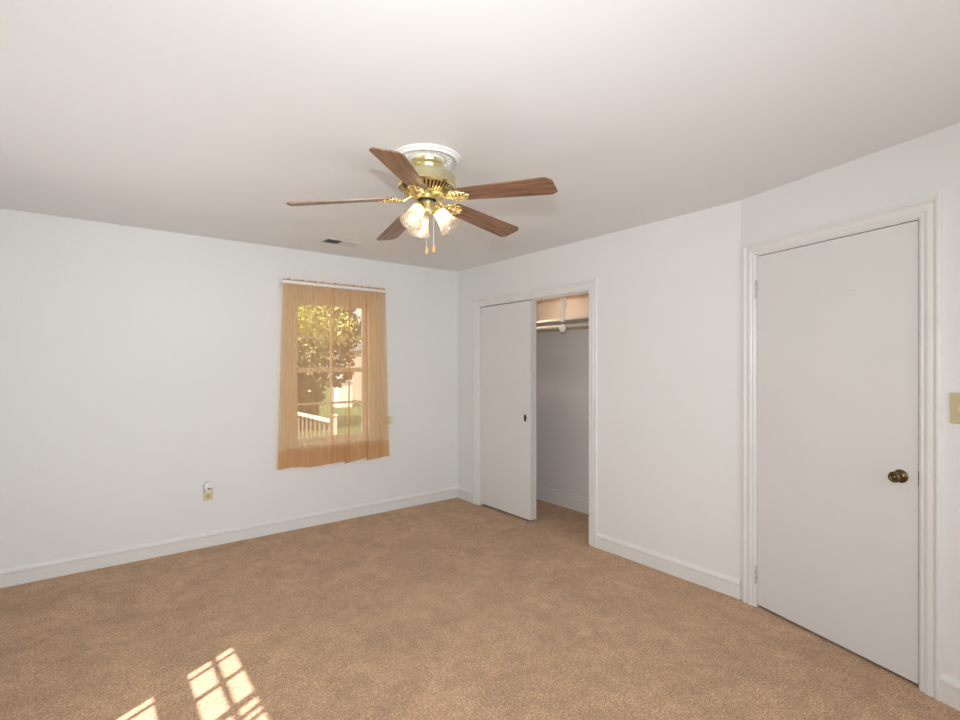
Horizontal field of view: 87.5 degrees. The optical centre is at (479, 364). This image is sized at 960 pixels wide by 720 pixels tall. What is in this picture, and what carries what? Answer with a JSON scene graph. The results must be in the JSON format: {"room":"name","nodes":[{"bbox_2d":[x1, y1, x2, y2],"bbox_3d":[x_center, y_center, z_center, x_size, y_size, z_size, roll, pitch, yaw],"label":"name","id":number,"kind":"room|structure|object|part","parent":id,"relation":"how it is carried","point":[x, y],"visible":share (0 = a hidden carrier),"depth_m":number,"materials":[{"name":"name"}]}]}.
{"room":"empty bedroom","nodes":[
{"label":"empty bedroom","id":0,"kind":"room"},
{"bbox_2d":[0,208,456,568],"bbox_3d":[-1.514,0.212,4.522,4.920,2.440,0.120,0,0,-38],"label":"wall","id":1,"kind":"structure","parent":0,"point":[140,367],"depth_m":3.79,"materials":[{"name":"white paint"}]},
{"bbox_2d":[203,490,212,500],"bbox_3d":[-2.143,1.010,3.950,0.070,0.114,0.009,0,0,-38],"label":"wall outlet","id":2,"kind":"object","parent":1,"relation":"attached to","point":[206,496],"visible":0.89,"depth_m":3.95,"materials":[{"name":"beige plastic"}]},
{"bbox_2d":[203,481,213,492],"bbox_3d":[-2.128,0.956,3.930,0.080,0.084,0.044,0,0,-38],"label":"air freshener","id":3,"kind":"object","parent":2,"relation":"attached to","point":[208,486],"visible":1,"depth_m":3.92,"materials":[{"name":"white plastic"}]},
{"bbox_2d":[0,486,456,587],"bbox_3d":[-1.780,1.373,4.228,3.900,0.118,0.016,0,0,-38],"label":"baseboard","id":4,"kind":"structure","parent":1,"relation":"attached to","point":[22,574],"depth_m":3.91,"materials":[{"name":"white paint"}]},
{"bbox_2d":[278,279,385,292],"bbox_3d":[-1.305,-0.705,4.554,1.001,0.058,0.086,0,0,-38],"label":"curtain rod","id":5,"kind":"object","parent":1,"relation":"attached to","point":[280,281],"visible":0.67,"depth_m":4.46,"materials":[{"name":"white plastic"}]},
{"bbox_2d":[278,278,345,469],"bbox_3d":[-1.465,0.076,4.403,0.605,1.639,0.030,0,0,-38],"label":"sheer curtain","id":6,"kind":"object","parent":5,"relation":"hanging from","point":[318,367],"visible":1,"depth_m":4.40,"materials":[{"name":"fabric"}]},
{"bbox_2d":[345,284,388,462],"bbox_3d":[-1.059,0.080,4.713,0.451,1.644,0.029,0,0,-38],"label":"sheer curtain","id":7,"kind":"object","parent":5,"relation":"hanging from","point":[363,341],"visible":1,"depth_m":4.71,"materials":[{"name":"fabric"}]},
{"bbox_2d":[285,286,380,456],"bbox_3d":[-1.358,0.061,4.621,0.914,1.473,0.155,0,0,-38],"label":"window","id":8,"kind":"structure","parent":1,"relation":"in","point":[293,327],"depth_m":4.59,"materials":[{"name":"white paint"}]},
{"bbox_3d":[-1.387,0.060,4.658,0.684,1.270,0.030,0,0,-38],"label":"sash","id":9,"kind":"part","parent":8,"relation":"part of","materials":[{"name":"white paint"}]},
{"bbox_3d":[-1.343,0.717,4.601,0.914,0.022,0.105,0,0,-38],"label":"sill","id":10,"kind":"part","parent":8,"relation":"part of","materials":[{"name":"white paint"}]},
{"bbox_2d":[386,417,392,423],"bbox_3d":[-0.892,0.540,4.892,0.076,0.076,0.059,0,0,-38],"label":"hook","id":11,"kind":"object","parent":1,"relation":"attached to","point":[390,419],"visible":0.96,"depth_m":4.88,"materials":[{"name":"beige plastic"}]},
{"bbox_2d":[0,0,959,271],"bbox_3d":[0.292,-1.058,2.284,5.020,0.100,5.870,0,0,-38],"label":"ceiling","id":12,"kind":"structure","parent":0,"point":[205,118],"depth_m":1.94,"materials":[{"name":"white paint"}]},
{"bbox_2d":[321,238,360,246],"bbox_3d":[-1.143,-1.004,4.114,0.284,0.011,0.148,0,0,-38],"label":"ceiling vent","id":13,"kind":"object","parent":12,"relation":"in","point":[327,240],"visible":1,"depth_m":4.10,"materials":[{"name":"grey metal"}]},
{"bbox_2d":[286,147,557,254],"bbox_3d":[-0.251,-0.769,2.477,1.237,0.475,1.241,0,0,-38],"label":"ceiling fan","id":14,"kind":"object","parent":12,"relation":"hanging from","point":[426,182],"visible":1,"depth_m":2.37,"materials":[{"name":"brown wood"}]},
{"bbox_3d":[-0.657,-0.772,2.370,0.483,0.006,0.136,-7,13,-10],"label":"blade","id":15,"kind":"part","parent":14,"relation":"part of","materials":[{"name":"brown wood"}]},
{"bbox_3d":[-0.452,-0.777,2.799,0.136,0.006,0.483,-14,1,-29],"label":"blade","id":16,"kind":"part","parent":14,"relation":"part of","materials":[{"name":"brown wood"}]},
{"bbox_3d":[-0.313,-0.790,2.041,0.136,0.006,0.483,12,5,7],"label":"blade","id":17,"kind":"part","parent":14,"relation":"part of","materials":[{"name":"brown wood"}]},
{"bbox_3d":[-0.305,-0.713,2.372,0.116,0.111,0.116,0,-36,33],"label":"lamp shade","id":18,"kind":"part","parent":14,"relation":"part of","materials":[{"name":"white glass"}]},
{"bbox_3d":[-0.304,-0.718,2.375,0.045,0.087,0.045,0,-36,33],"label":"bulb","id":19,"kind":"part","parent":14,"relation":"part of","materials":[{"name":"white glass"}]},
{"bbox_3d":[-0.298,-0.713,2.518,0.116,0.111,0.116,0,36,-27],"label":"lamp shade","id":20,"kind":"part","parent":14,"relation":"part of","materials":[{"name":"white glass"}]},
{"bbox_3d":[-0.258,-0.663,2.414,0.004,0.183,0.006,0,0,-13],"label":"pull chain","id":21,"kind":"part","parent":14,"relation":"part of","materials":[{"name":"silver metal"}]},
{"bbox_2d":[398,175,455,199],"bbox_3d":[-0.259,-0.852,2.443,0.280,0.048,0.280,0,0,-38],"label":"vent","id":22,"kind":"object","parent":14,"relation":"attached to","point":[438,186],"depth_m":2.37,"materials":[{"name":"gold metal"}]},
{"bbox_3d":[-0.175,-0.713,2.438,0.116,0.111,0.116,-36,-2,3],"label":"lamp shade","id":23,"kind":"part","parent":14,"relation":"part of","materials":[{"name":"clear glass"}]},
{"bbox_3d":[0.020,-0.785,2.736,0.136,0.006,0.483,-16,-16,41],"label":"blade","id":24,"kind":"part","parent":14,"relation":"part of","materials":[{"name":"brown wood"}]},
{"bbox_3d":[0.106,-0.791,2.268,0.483,0.006,0.136,4,-10,26],"label":"blade","id":25,"kind":"part","parent":14,"relation":"part of","materials":[{"name":"brown wood"}]},
{"bbox_2d":[395,143,460,170],"bbox_3d":[-0.259,-0.998,2.443,0.330,0.021,0.330,0,0,-38],"label":"ceiling medallion","id":26,"kind":"object","parent":12,"relation":"attached to","point":[450,158],"visible":0.58,"depth_m":2.35,"materials":[{"name":"white paint"}]},
{"bbox_2d":[0,498,959,719],"bbox_3d":[0.292,1.482,2.284,5.020,0.100,5.870,0,0,-38],"label":"floor","id":27,"kind":"structure","parent":0,"point":[454,608],"depth_m":2.62,"materials":[{"name":"beige carpet"}]},
{"bbox_2d":[536,296,588,497],"bbox_3d":[1.042,0.212,4.902,0.100,2.440,2.380,0,0,-38],"label":"wall","id":28,"kind":"structure","parent":0,"point":[562,359],"depth_m":5.07,"materials":[{"name":"white paint"}]},
{"bbox_2d":[536,484,588,513],"bbox_3d":[0.996,1.372,4.866,0.015,0.120,2.180,0,0,-38],"label":"trim","id":29,"kind":"structure","parent":28,"relation":"attached to","point":[558,499],"depth_m":5.05,"materials":[{"name":"white paint"}]},
{"bbox_2d":[536,316,588,333],"bbox_3d":[0.872,-0.380,4.769,0.329,0.103,2.180,0,0,-38],"label":"closet shelf","id":30,"kind":"object","parent":28,"relation":"attached to","point":[585,319],"visible":0.11,"depth_m":4.88,"materials":[{"name":"white paint"}]},
{"bbox_2d":[536,293,588,302],"bbox_3d":[0.793,-0.675,4.708,0.530,0.025,2.180,0,0,-38],"label":"ceiling","id":31,"kind":"structure","parent":0,"point":[587,294],"depth_m":5.00,"materials":[{"name":"beige paint"}]},
{"bbox_2d":[559,297,565,331],"bbox_3d":[0.751,-0.475,4.566,0.025,0.356,0.079,0,0,-38],"label":"support","id":32,"kind":"object","parent":31,"relation":"hanging from","point":[562,328],"visible":0.91,"depth_m":4.56,"materials":[{"name":"white plastic"}]},
{"bbox_3d":[0.746,-0.463,4.570,0.013,0.140,0.065,0,0,-38],"label":"hook arm","id":33,"kind":"part","parent":32,"relation":"part of","materials":[{"name":"white plastic"}]},
{"bbox_2d":[536,323,588,329],"bbox_3d":[0.722,-0.353,4.653,0.060,0.060,2.180,0,0,-38],"label":"closet rod","id":34,"kind":"object","parent":32,"relation":"hanging from","point":[577,324],"visible":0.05,"depth_m":4.55,"materials":[{"name":"white metal"}]},
{"bbox_2d":[559,324,565,331],"bbox_3d":[0.752,-0.335,4.564,0.024,0.076,0.076,0,0,-38],"label":"bracket","id":35,"kind":"object","parent":32,"relation":"on","point":[562,328],"depth_m":4.55,"materials":[{"name":"white plastic"}]},
{"bbox_2d":[457,200,740,579],"bbox_3d":[0.719,0.212,4.283,0.110,2.440,3.000,0,0,-38],"label":"wall","id":36,"kind":"structure","parent":0,"point":[669,290],"depth_m":3.49,"materials":[{"name":"white paint"}]},
{"bbox_2d":[457,486,472,502],"bbox_3d":[-0.157,1.373,5.305,0.016,0.118,0.310,0,0,-38],"label":"baseboard","id":37,"kind":"structure","parent":36,"relation":"attached to","point":[467,495],"depth_m":5.29,"materials":[{"name":"white paint"}]},
{"bbox_2d":[480,301,532,519],"bbox_3d":[0.242,0.412,4.840,0.036,1.995,0.736,0,0,-38],"label":"door","id":38,"kind":"structure","parent":36,"relation":"in","point":[506,330],"depth_m":4.80,"materials":[{"name":"white paint"}]},
{"bbox_2d":[533,301,535,519],"bbox_3d":[0.276,0.412,4.864,0.034,1.995,0.740,0,0,-38],"label":"door","id":39,"kind":"structure","parent":36,"relation":"in","point":[534,302],"depth_m":4.57,"materials":[{"name":"white paint"}]},
{"bbox_2d":[473,279,597,547],"bbox_3d":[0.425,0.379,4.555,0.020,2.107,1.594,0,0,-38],"label":"trim","id":40,"kind":"structure","parent":36,"relation":"attached to","point":[591,285],"depth_m":3.98,"materials":[{"name":"white paint"}]},
{"bbox_2d":[596,532,740,598],"bbox_3d":[1.253,1.373,3.494,0.016,0.118,1.098,0,0,-38],"label":"baseboard","id":41,"kind":"structure","parent":36,"relation":"attached to","point":[722,583],"depth_m":3.41,"materials":[{"name":"white paint"}]},
{"bbox_2d":[741,123,959,680],"bbox_3d":[2.177,0.212,1.817,0.140,2.440,2.750,0,0,-22],"label":"wall","id":42,"kind":"structure","parent":0,"point":[928,165],"depth_m":2.21,"materials":[{"name":"white paint"}]},
{"bbox_2d":[755,220,918,683],"bbox_3d":[1.781,0.387,2.591,0.095,2.058,0.817,0,0,-22],"label":"door","id":43,"kind":"structure","parent":42,"relation":"in","point":[838,319],"depth_m":2.50,"materials":[{"name":"white paint"}]},
{"bbox_3d":[1.890,0.506,2.272,0.059,0.061,0.061,0,0,-22],"label":"knob","id":44,"kind":"part","parent":43,"relation":"part of","materials":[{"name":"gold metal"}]},
{"bbox_2d":[743,194,941,700],"bbox_3d":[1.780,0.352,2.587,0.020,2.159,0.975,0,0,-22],"label":"trim","id":45,"kind":"structure","parent":42,"relation":"attached to","point":[929,209],"depth_m":2.19,"materials":[{"name":"white paint"}]},
{"bbox_2d":[939,673,959,710],"bbox_3d":[2.282,1.373,1.348,0.016,0.118,1.702,0,0,-22],"label":"baseboard","id":46,"kind":"structure","parent":42,"relation":"attached to","point":[949,686],"depth_m":2.10,"materials":[{"name":"white paint"}]},
{"bbox_2d":[950,393,959,423],"bbox_3d":[1.988,0.180,2.074,0.018,0.128,0.074,0,0,-22],"label":"light switch","id":47,"kind":"object","parent":42,"relation":"attached to","point":[954,397],"visible":1,"depth_m":2.09,"materials":[{"name":"beige plastic"}]},
{"label":"outside","id":48,"kind":"structure","parent":0,"visible":0},
{"bbox_3d":[-3.830,2.107,7.921,5.400,0.150,8.070,0,0,-38],"label":"deck","id":49,"kind":"object","parent":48,"visible":0},
{"bbox_2d":[299,412,336,437],"bbox_3d":[-3.732,1.512,11.083,0.130,1.040,2.730,0,0,-38],"label":"deck railing","id":50,"kind":"object","parent":49,"relation":"on","point":[301,413],"visible":0.07,"depth_m":11.09,"materials":[{"name":"white wood"}]},
{"bbox_3d":[-3.732,1.142,11.083,0.120,0.060,2.500,0,0,-38],"label":"rail","id":51,"kind":"part","parent":50,"relation":"part of","materials":[{"name":"white wood"}]},
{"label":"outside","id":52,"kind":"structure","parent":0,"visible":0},
{"bbox_2d":[300,386,360,437],"bbox_3d":[-17.079,2.532,43.336,100.000,0.200,79.500,0,0,-38],"label":"ground","id":53,"kind":"structure","parent":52,"point":[324,386],"depth_m":21.95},
{"bbox_2d":[299,304,352,365],"bbox_3d":[-4.659,0.199,12.868,3.182,4.478,2.076,0,0,-38],"label":"leafy tree","id":54,"kind":"object","parent":53,"relation":"on","point":[299,304],"visible":0.12,"depth_m":13.04,"materials":[{"name":"green plant"}]},
{"bbox_2d":[299,306,359,429],"bbox_3d":[-6.992,-0.649,18.726,5.783,6.443,3.840,0,0,-42],"label":"shade tree","id":55,"kind":"object","parent":53,"relation":"on","point":[358,317],"visible":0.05,"depth_m":18.99,"materials":[{"name":"green plant"}]},
{"bbox_2d":[335,375,351,407],"bbox_3d":[-8.095,1.457,29.230,1.050,1.950,1.400,0,0,-38],"label":"garden shed","id":56,"kind":"object","parent":53,"relation":"on","point":[340,375],"visible":0.08,"depth_m":28.70,"materials":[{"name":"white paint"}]},
{"bbox_2d":[347,345,360,399],"bbox_3d":[-5.048,-0.368,37.812,9.800,5.600,3.600,0,0,-38],"label":"house","id":57,"kind":"structure","parent":53,"relation":"on","point":[357,347],"depth_m":34.75,"materials":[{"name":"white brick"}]}
]}

